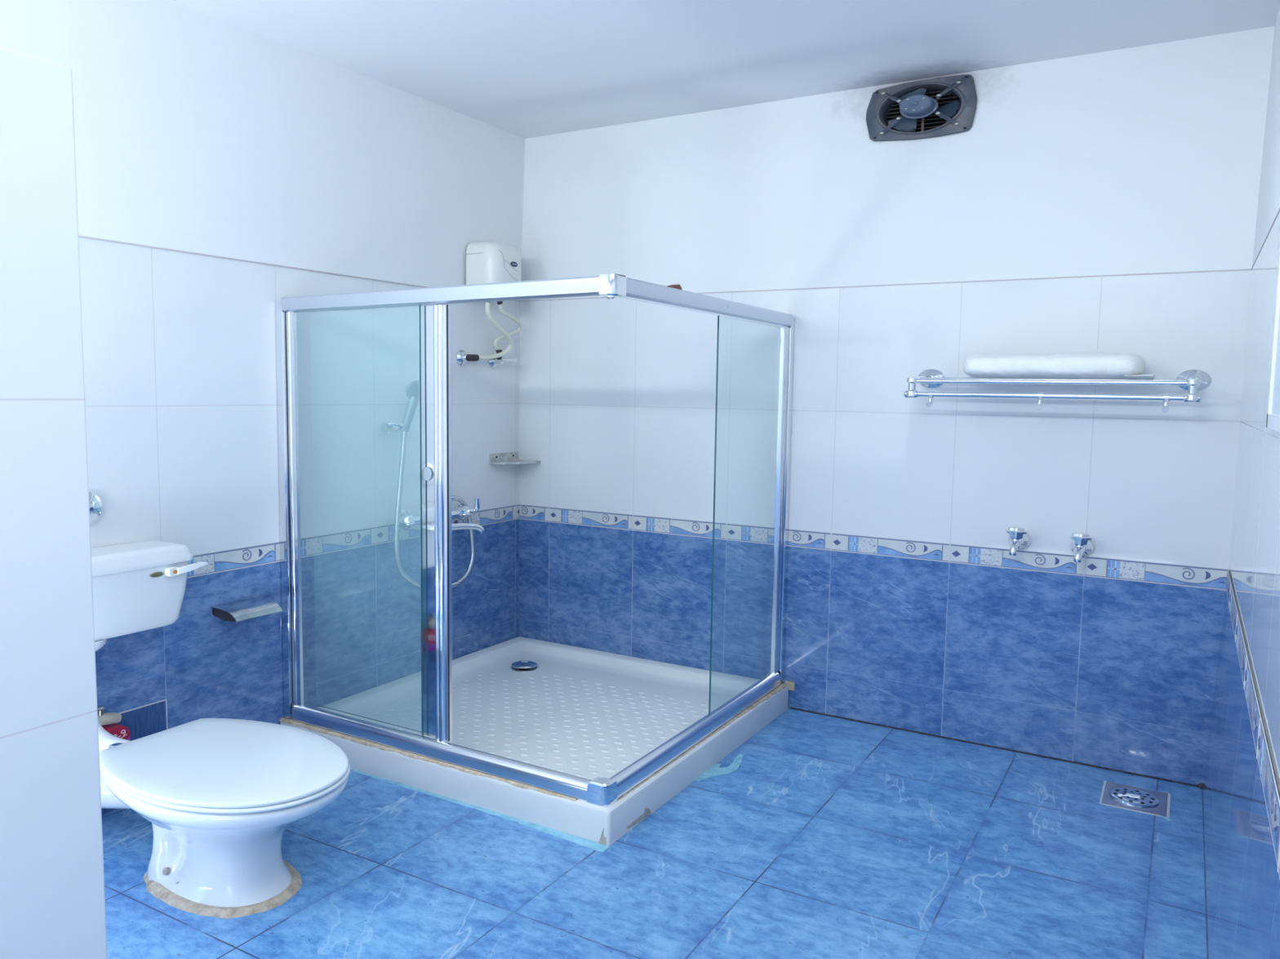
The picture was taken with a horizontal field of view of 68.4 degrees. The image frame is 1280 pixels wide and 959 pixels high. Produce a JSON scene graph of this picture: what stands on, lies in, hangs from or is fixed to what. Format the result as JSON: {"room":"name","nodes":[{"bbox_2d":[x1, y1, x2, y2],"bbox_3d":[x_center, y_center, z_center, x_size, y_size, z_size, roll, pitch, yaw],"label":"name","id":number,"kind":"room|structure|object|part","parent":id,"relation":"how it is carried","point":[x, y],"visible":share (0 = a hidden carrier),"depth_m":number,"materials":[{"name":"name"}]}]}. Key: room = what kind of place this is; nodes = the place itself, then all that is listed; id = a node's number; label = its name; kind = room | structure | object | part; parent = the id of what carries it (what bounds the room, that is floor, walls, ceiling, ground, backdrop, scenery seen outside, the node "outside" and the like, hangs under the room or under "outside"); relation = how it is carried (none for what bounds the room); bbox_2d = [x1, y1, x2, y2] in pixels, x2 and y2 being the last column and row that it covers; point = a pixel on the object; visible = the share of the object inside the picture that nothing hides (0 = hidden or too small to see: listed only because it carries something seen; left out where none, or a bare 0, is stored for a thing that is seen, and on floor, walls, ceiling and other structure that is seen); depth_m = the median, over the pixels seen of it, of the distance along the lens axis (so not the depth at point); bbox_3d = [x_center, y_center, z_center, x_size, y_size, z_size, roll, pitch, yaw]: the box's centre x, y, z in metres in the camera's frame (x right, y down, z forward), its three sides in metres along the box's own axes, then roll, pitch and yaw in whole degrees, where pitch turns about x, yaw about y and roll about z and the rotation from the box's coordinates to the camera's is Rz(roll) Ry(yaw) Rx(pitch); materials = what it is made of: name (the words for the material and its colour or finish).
{"room":"bathroom","nodes":[
{"label":"bathroom","id":0,"kind":"room"},
{"bbox_2d":[0,47,107,958],"bbox_3d":[-1.337,0.306,0.629,0.120,1.652,1.878,4,6,30],"label":"wall partition","id":1,"kind":"structure","parent":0,"point":[52,898],"depth_m":1.33,"materials":[{"name":"white tile"}]},
{"bbox_2d":[0,0,524,815],"bbox_3d":[-1.694,-0.173,2.290,0.148,2.284,4.450,4,6,30],"label":"wall","id":2,"kind":"structure","parent":0,"point":[225,171],"depth_m":3.00,"materials":[{"name":"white tile"}]},
{"bbox_2d":[88,491,103,524],"bbox_3d":[-1.492,0.079,2.550,0.027,0.091,0.091,4,6,30],"label":"wall flange","id":3,"kind":"object","parent":2,"relation":"attached to","point":[95,503],"visible":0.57,"depth_m":2.56,"materials":[{"name":"silver metal"}]},
{"bbox_2d":[97,705,121,725],"bbox_3d":[-1.489,0.653,2.595,0.108,0.059,0.040,-1,6,-22],"label":"valve","id":4,"kind":"object","parent":2,"relation":"attached to","point":[106,718],"visible":0.57,"depth_m":2.59,"materials":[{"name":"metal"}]},
{"bbox_2d":[102,723,130,740],"bbox_3d":[-1.473,0.725,2.626,0.056,0.084,0.080,4,6,30],"label":"packet","id":5,"kind":"object","parent":2,"relation":"attached to","point":[119,731],"visible":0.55,"depth_m":2.62,"materials":[{"name":"red plastic"}]},
{"bbox_2d":[91,540,207,651],"bbox_3d":[-1.457,0.327,2.473,0.191,0.256,0.589,4,6,30],"label":"cistern","id":6,"kind":"object","parent":2,"relation":"attached to","point":[140,586],"visible":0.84,"depth_m":2.55,"materials":[{"name":"white ceramic"}]},
{"bbox_3d":[-1.475,0.335,2.477,0.156,0.179,0.558,4,6,30],"label":"tank","id":7,"kind":"part","parent":6,"relation":"part of","materials":[{"name":"white ceramic"}]},
{"bbox_3d":[-1.470,0.222,2.464,0.166,0.048,0.576,4,6,30],"label":"lid","id":8,"kind":"part","parent":6,"relation":"part of","materials":[{"name":"white ceramic"}]},
{"bbox_3d":[-1.269,0.250,2.636,0.025,0.030,0.113,5,7,38],"label":"flush lever","id":9,"kind":"part","parent":6,"relation":"part of","materials":[{"name":"white plastic"}]},
{"bbox_2d":[211,596,282,622],"bbox_3d":[-1.229,0.408,2.947,0.124,0.039,0.168,4,6,30],"label":"paper holder","id":10,"kind":"object","parent":2,"relation":"attached to","point":[243,610],"visible":1,"depth_m":2.92,"materials":[{"name":"metal"}]},
{"bbox_2d":[186,504,519,577],"bbox_3d":[-1.660,0.307,2.311,0.003,0.066,4.450,4,6,30],"label":"trim","id":11,"kind":"structure","parent":2,"relation":"attached to","point":[267,553],"depth_m":3.28,"materials":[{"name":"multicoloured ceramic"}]},
{"bbox_2d":[380,422,410,432],"bbox_3d":[-0.906,-0.192,3.471,0.086,0.040,0.101,4,6,30],"label":"holder","id":12,"kind":"object","parent":2,"relation":"attached to","point":[385,427],"visible":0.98,"depth_m":3.44,"materials":[{"name":"silver metal"}]},
{"bbox_2d":[393,380,475,587],"bbox_3d":[-0.770,0.032,3.637,0.075,0.821,0.449,4,6,30],"label":"shower","id":13,"kind":"object","parent":12,"relation":"attached to","point":[412,388],"visible":0.78,"depth_m":3.47,"materials":[{"name":"grey metal"}]},
{"bbox_3d":[-0.849,-0.243,3.480,0.070,0.135,0.040,-1,6,-22],"label":"handle","id":14,"kind":"part","parent":13,"relation":"part of","materials":[{"name":"grey metal"}]},
{"bbox_2d":[394,497,484,533],"bbox_3d":[-0.782,0.146,3.642,0.170,0.155,0.386,4,6,30],"label":"shower mixer","id":15,"kind":"object","parent":2,"relation":"attached to","point":[460,512],"visible":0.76,"depth_m":3.71,"materials":[{"name":"silver metal"}]},
{"bbox_3d":[-0.872,0.155,3.509,0.083,0.066,0.065,4,6,30],"label":"knob","id":16,"kind":"part","parent":15,"relation":"part of","materials":[{"name":"silver metal"}]},
{"bbox_3d":[-0.721,0.133,3.769,0.083,0.066,0.065,4,6,30],"label":"knob","id":17,"kind":"part","parent":15,"relation":"part of","materials":[{"name":"silver metal"}]},
{"bbox_3d":[-0.708,0.180,3.705,0.207,0.078,0.033,-2,6,-32],"label":"spout","id":18,"kind":"part","parent":15,"relation":"part of","materials":[{"name":"silver metal"}]},
{"bbox_3d":[-0.679,0.105,3.780,0.077,0.063,0.030,1,5,3],"label":"diverter lever","id":19,"kind":"part","parent":15,"relation":"part of","materials":[{"name":"silver metal"}]},
{"bbox_2d":[456,350,479,365],"bbox_3d":[-0.698,-0.494,3.822,0.058,0.064,0.078,4,6,30],"label":"angle valve","id":20,"kind":"object","parent":2,"relation":"attached to","point":[462,357],"visible":1,"depth_m":3.81,"materials":[{"name":"silver metal"}]},
{"bbox_2d":[466,241,521,304],"bbox_3d":[-0.584,-0.840,3.851,0.149,0.246,0.211,4,6,30],"label":"water heater","id":21,"kind":"object","parent":2,"relation":"attached to","point":[486,262],"visible":0.66,"depth_m":3.77,"materials":[{"name":"white plastic"}]},
{"bbox_3d":[-0.585,-0.852,3.851,0.146,0.222,0.210,4,6,30],"label":"casing","id":22,"kind":"part","parent":21,"relation":"part of","materials":[{"name":"white plastic"}]},
{"bbox_2d":[479,302,512,359],"bbox_3d":[-0.594,-0.606,3.895,0.084,0.229,0.210,4,6,30],"label":"hose","id":23,"kind":"object","parent":21,"relation":"attached to","point":[488,313],"visible":1,"depth_m":3.89,"materials":[{"name":"beige plastic"}]},
{"bbox_2d":[493,304,522,350],"bbox_3d":[-0.568,-0.633,3.960,0.083,0.190,0.205,3,6,21],"label":"hose","id":24,"kind":"object","parent":21,"relation":"attached to","point":[517,321],"visible":0.96,"depth_m":3.96,"materials":[{"name":"beige plastic"}]},
{"bbox_2d":[488,349,517,368],"bbox_3d":[-0.582,-0.511,4.012,0.066,0.079,0.116,4,6,30],"label":"angle valve","id":25,"kind":"object","parent":2,"relation":"attached to","point":[493,363],"visible":0.86,"depth_m":3.98,"materials":[{"name":"silver metal"}]},
{"bbox_3d":[-0.555,-0.508,4.013,0.019,0.020,0.090,5,7,36],"label":"lever","id":26,"kind":"part","parent":25,"relation":"part of","materials":[{"name":"silver metal"}]},
{"bbox_2d":[489,452,541,464],"bbox_3d":[-0.540,-0.091,4.082,0.121,0.043,0.213,4,6,30],"label":"soap shelf","id":27,"kind":"object","parent":2,"relation":"attached to","point":[510,458],"visible":1,"depth_m":4.08,"materials":[{"name":"grey"}]},
{"bbox_3d":[-0.540,-0.074,4.083,0.121,0.009,0.213,4,6,30],"label":"plate","id":28,"kind":"part","parent":27,"relation":"part of","materials":[{"name":"silver metal"}]},
{"bbox_2d":[102,707,1206,958],"bbox_3d":[-0.487,1.098,1.705,2.970,0.100,4.670,4,6,30],"label":"floor","id":29,"kind":"structure","parent":0,"point":[830,837],"depth_m":2.38,"materials":[{"name":"blue tile"}]},
{"bbox_2d":[99,718,350,918],"bbox_3d":[-1.106,0.818,2.392,0.912,0.309,0.466,5,7,38],"label":"pan","id":30,"kind":"object","parent":29,"relation":"on","point":[220,797],"visible":0.94,"depth_m":2.20,"materials":[{"name":"white ceramic"}]},
{"bbox_2d":[97,717,131,752],"bbox_3d":[-1.390,0.601,2.473,0.247,0.286,0.064,3,6,19],"label":"pipe","id":31,"kind":"object","parent":30,"relation":"attached to","point":[106,739],"visible":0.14,"depth_m":2.47,"materials":[{"name":"white ceramic"}]},
{"bbox_3d":[-1.126,0.833,2.382,0.921,0.281,0.450,4,6,30],"label":"bowl","id":32,"kind":"part","parent":30,"relation":"part of","materials":[{"name":"white ceramic"}]},
{"bbox_3d":[-0.994,0.681,2.293,0.630,0.015,0.455,4,6,30],"label":"lid","id":33,"kind":"part","parent":30,"relation":"part of","materials":[{"name":"white plastic"}]},
{"bbox_3d":[-0.994,0.695,2.294,0.636,0.012,0.459,4,6,30],"label":"seat","id":34,"kind":"part","parent":30,"relation":"part of","materials":[{"name":"white plastic"}]},
{"bbox_2d":[279,636,795,852],"bbox_3d":[-0.290,0.840,3.361,1.384,0.109,1.349,4,6,30],"label":"shower tray","id":35,"kind":"object","parent":29,"relation":"on","point":[584,713],"visible":0.86,"depth_m":3.25,"materials":[{"name":"white ceramic"}]},
{"bbox_2d":[275,273,794,807],"bbox_3d":[-0.309,0.093,3.332,1.289,1.412,1.296,4,6,30],"label":"shower enclosure","id":36,"kind":"object","parent":35,"relation":"on","point":[434,321],"visible":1,"depth_m":2.84,"materials":[{"name":"silver metal"}]},
{"bbox_3d":[-0.886,0.120,2.954,0.536,1.304,0.006,4,6,30],"label":"fixed glass","id":37,"kind":"part","parent":36,"relation":"part of","materials":[{"name":"teal"}]},
{"bbox_3d":[-0.862,0.121,2.960,0.472,1.295,0.006,4,6,30],"label":"glass pane","id":38,"kind":"part","parent":36,"relation":"part of","materials":[{"name":"teal"}]},
{"bbox_3d":[-0.634,-0.017,2.805,0.040,0.040,0.006,4,6,30],"label":"door knob","id":39,"kind":"part","parent":36,"relation":"part of","materials":[{"name":"grey metal"}]},
{"bbox_3d":[-0.614,0.139,2.810,0.114,1.299,0.028,4,6,30],"label":"sliding door","id":40,"kind":"part","parent":36,"relation":"part of","materials":[{"name":"silver metal"}]},
{"bbox_3d":[-0.613,-0.532,2.734,1.210,0.058,0.049,4,6,30],"label":"rail","id":41,"kind":"part","parent":36,"relation":"part of","materials":[{"name":"silver metal"}]},
{"bbox_3d":[-0.640,0.814,2.866,1.181,0.055,0.043,4,6,30],"label":"rail","id":42,"kind":"part","parent":36,"relation":"part of","materials":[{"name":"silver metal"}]},
{"bbox_3d":[0.218,0.805,3.094,0.043,0.055,1.194,4,6,30],"label":"rail","id":43,"kind":"part","parent":36,"relation":"part of","materials":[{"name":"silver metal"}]},
{"bbox_3d":[0.242,-0.544,2.971,0.050,0.056,1.196,4,6,30],"label":"rail","id":44,"kind":"part","parent":36,"relation":"part of","materials":[{"name":"silver metal"}]},
{"bbox_3d":[0.377,0.106,3.291,0.006,1.308,0.544,4,6,30],"label":"fixed glass","id":45,"kind":"part","parent":36,"relation":"part of","materials":[{"name":"teal"}]},
{"bbox_2d":[1099,780,1172,822],"bbox_3d":[1.499,0.964,2.846,0.191,0.012,0.222,4,6,30],"label":"floor drain","id":46,"kind":"object","parent":29,"relation":"on","point":[1134,798],"visible":1,"depth_m":2.84,"materials":[{"name":"silver metal"}]},
{"bbox_2d":[172,0,1279,138],"bbox_3d":[-0.451,-1.276,1.482,2.970,0.100,4.670,4,6,30],"label":"ceiling","id":47,"kind":"structure","parent":0,"point":[523,68],"depth_m":2.89,"materials":[{"name":"white paint"}]},
{"bbox_2d":[518,26,1274,785],"bbox_3d":[0.726,-0.252,3.522,2.850,2.284,0.122,4,6,30],"label":"wall","id":48,"kind":"structure","parent":0,"point":[1106,202],"depth_m":3.31,"materials":[{"name":"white tile"}]},
{"bbox_2d":[667,284,681,289],"bbox_3d":[0.133,-0.758,3.744,0.073,0.032,0.012,4,6,30],"label":"chip","id":49,"kind":"object","parent":48,"relation":"attached to","point":[677,286],"visible":0.52,"depth_m":3.73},
{"bbox_2d":[519,504,1227,591],"bbox_3d":[0.625,0.225,3.552,2.703,0.066,0.003,4,6,30],"label":"trim","id":50,"kind":"structure","parent":48,"relation":"attached to","point":[1211,578],"depth_m":3.36,"materials":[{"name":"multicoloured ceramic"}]},
{"bbox_2d":[866,74,977,142],"bbox_3d":[0.958,-1.264,3.223,0.373,0.194,0.159,4,6,30],"label":"exhaust fan","id":51,"kind":"object","parent":48,"relation":"attached to","point":[937,107],"visible":1,"depth_m":3.22,"materials":[{"name":"black"}]},
{"bbox_3d":[0.868,-1.314,3.247,0.082,0.054,0.014,5,7,40],"label":"bracket arm","id":52,"kind":"part","parent":51,"relation":"part of","materials":[{"name":"grey metal"}]},
{"bbox_3d":[0.867,-1.224,3.256,0.082,0.054,0.014,5,7,40],"label":"bracket arm","id":53,"kind":"part","parent":51,"relation":"part of","materials":[{"name":"grey metal"}]},
{"bbox_3d":[0.912,-1.231,3.269,0.099,0.057,0.028,4,6,30],"label":"blade","id":54,"kind":"part","parent":51,"relation":"part of","materials":[{"name":"blue"}]},
{"bbox_3d":[0.943,-1.310,3.252,0.023,0.057,0.108,-4,7,-42],"label":"blade","id":55,"kind":"part","parent":51,"relation":"part of","materials":[{"name":"blue"}]},
{"bbox_3d":[0.944,-1.263,3.196,0.128,0.072,0.098,4,6,30],"label":"motor","id":56,"kind":"part","parent":51,"relation":"part of","materials":[{"name":"metal"}]},
{"bbox_2d":[885,90,960,131],"bbox_3d":[0.985,-1.269,3.266,0.260,0.146,0.029,4,6,30],"label":"grille","id":57,"kind":"object","parent":51,"relation":"attached to","point":[949,100],"depth_m":3.27,"materials":[{"name":"black metal"}]},
{"bbox_3d":[1.030,-1.213,3.162,0.082,0.054,0.014,3,6,20],"label":"bracket arm","id":58,"kind":"part","parent":51,"relation":"part of","materials":[{"name":"grey metal"}]},
{"bbox_3d":[1.033,-1.252,3.197,0.098,0.062,0.028,4,6,30],"label":"blade","id":59,"kind":"part","parent":51,"relation":"part of","materials":[{"name":"blue"}]},
{"bbox_3d":[1.031,-1.303,3.153,0.082,0.054,0.014,3,6,20],"label":"bracket arm","id":60,"kind":"part","parent":51,"relation":"part of","materials":[{"name":"grey metal"}]},
{"bbox_2d":[1005,526,1030,555],"bbox_3d":[1.241,0.199,3.109,0.072,0.089,0.132,4,6,30],"label":"tap","id":61,"kind":"object","parent":48,"relation":"attached to","point":[1018,539],"visible":1,"depth_m":3.08,"materials":[{"name":"silver metal"}]},
{"bbox_3d":[1.234,0.218,3.098,0.032,0.053,0.103,4,6,30],"label":"spout","id":62,"kind":"part","parent":61,"relation":"part of","materials":[{"name":"silver metal"}]},
{"bbox_3d":[1.235,0.175,3.095,0.067,0.040,0.067,4,6,30],"label":"knob","id":63,"kind":"part","parent":61,"relation":"part of","materials":[{"name":"silver metal"}]},
{"bbox_2d":[903,368,1210,413],"bbox_3d":[1.278,-0.284,2.955,0.879,0.130,0.299,4,6,30],"label":"towel rack","id":64,"kind":"object","parent":48,"relation":"attached to","point":[1191,380],"visible":1,"depth_m":2.86,"materials":[{"name":"silver metal"}]},
{"bbox_3d":[0.940,-0.312,3.155,0.044,0.078,0.271,4,6,30],"label":"arm","id":65,"kind":"part","parent":64,"relation":"part of","materials":[{"name":"silver metal"}]},
{"bbox_2d":[963,352,1155,378],"bbox_3d":[1.304,-0.358,2.958,0.550,0.080,0.217,4,6,30],"label":"towel","id":66,"kind":"object","parent":64,"relation":"on","point":[1079,365],"visible":0.92,"depth_m":2.87,"materials":[{"name":"white fabric"}]},
{"bbox_3d":[1.620,-0.265,2.762,0.044,0.078,0.271,4,6,30],"label":"arm","id":67,"kind":"part","parent":64,"relation":"part of","materials":[{"name":"silver metal"}]},
{"bbox_2d":[1068,532,1093,562],"bbox_3d":[1.407,0.212,3.013,0.072,0.089,0.132,4,6,30],"label":"tap","id":68,"kind":"object","parent":48,"relation":"attached to","point":[1081,545],"visible":1,"depth_m":2.98,"materials":[{"name":"silver metal"}]},
{"bbox_3d":[1.400,0.231,3.002,0.032,0.053,0.103,4,6,30],"label":"spout","id":69,"kind":"part","parent":68,"relation":"part of","materials":[{"name":"silver metal"}]},
{"bbox_3d":[1.401,0.189,3.000,0.067,0.040,0.067,4,6,30],"label":"knob","id":70,"kind":"part","parent":68,"relation":"part of","materials":[{"name":"silver metal"}]},
{"bbox_2d":[1202,4,1279,958],"bbox_3d":[0.735,-0.005,0.886,0.172,2.284,4.450,4,6,30],"label":"wall","id":71,"kind":"structure","parent":0,"point":[1242,881],"depth_m":1.94,"materials":[{"name":"blue tile"}]},
{"bbox_2d":[789,706,1208,958],"bbox_3d":[0.053,1.079,1.377,1.370,0.014,4.450,4,6,30],"label":"baseboard","id":72,"kind":"structure","parent":71,"relation":"attached to","point":[1199,785],"depth_m":3.17,"materials":[{"name":"blue tile"}]},
{"bbox_2d":[1226,569,1279,879],"bbox_3d":[0.674,0.469,0.962,0.003,0.066,4.450,4,6,30],"label":"trim","id":73,"kind":"structure","parent":71,"relation":"attached to","point":[1272,799],"depth_m":1.53,"materials":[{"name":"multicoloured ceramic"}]},
{"bbox_2d":[1266,253,1279,432],"bbox_3d":[0.912,-0.464,1.259,0.013,0.815,1.038,4,6,30],"label":"window","id":74,"kind":"structure","parent":71,"relation":"in","point":[1273,423],"depth_m":1.71,"materials":[{"name":"white"}]},
{"bbox_3d":[0.913,-0.464,1.258,0.006,0.775,1.007,4,6,30],"label":"pane","id":75,"kind":"part","parent":74,"relation":"part of","materials":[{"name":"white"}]}
]}

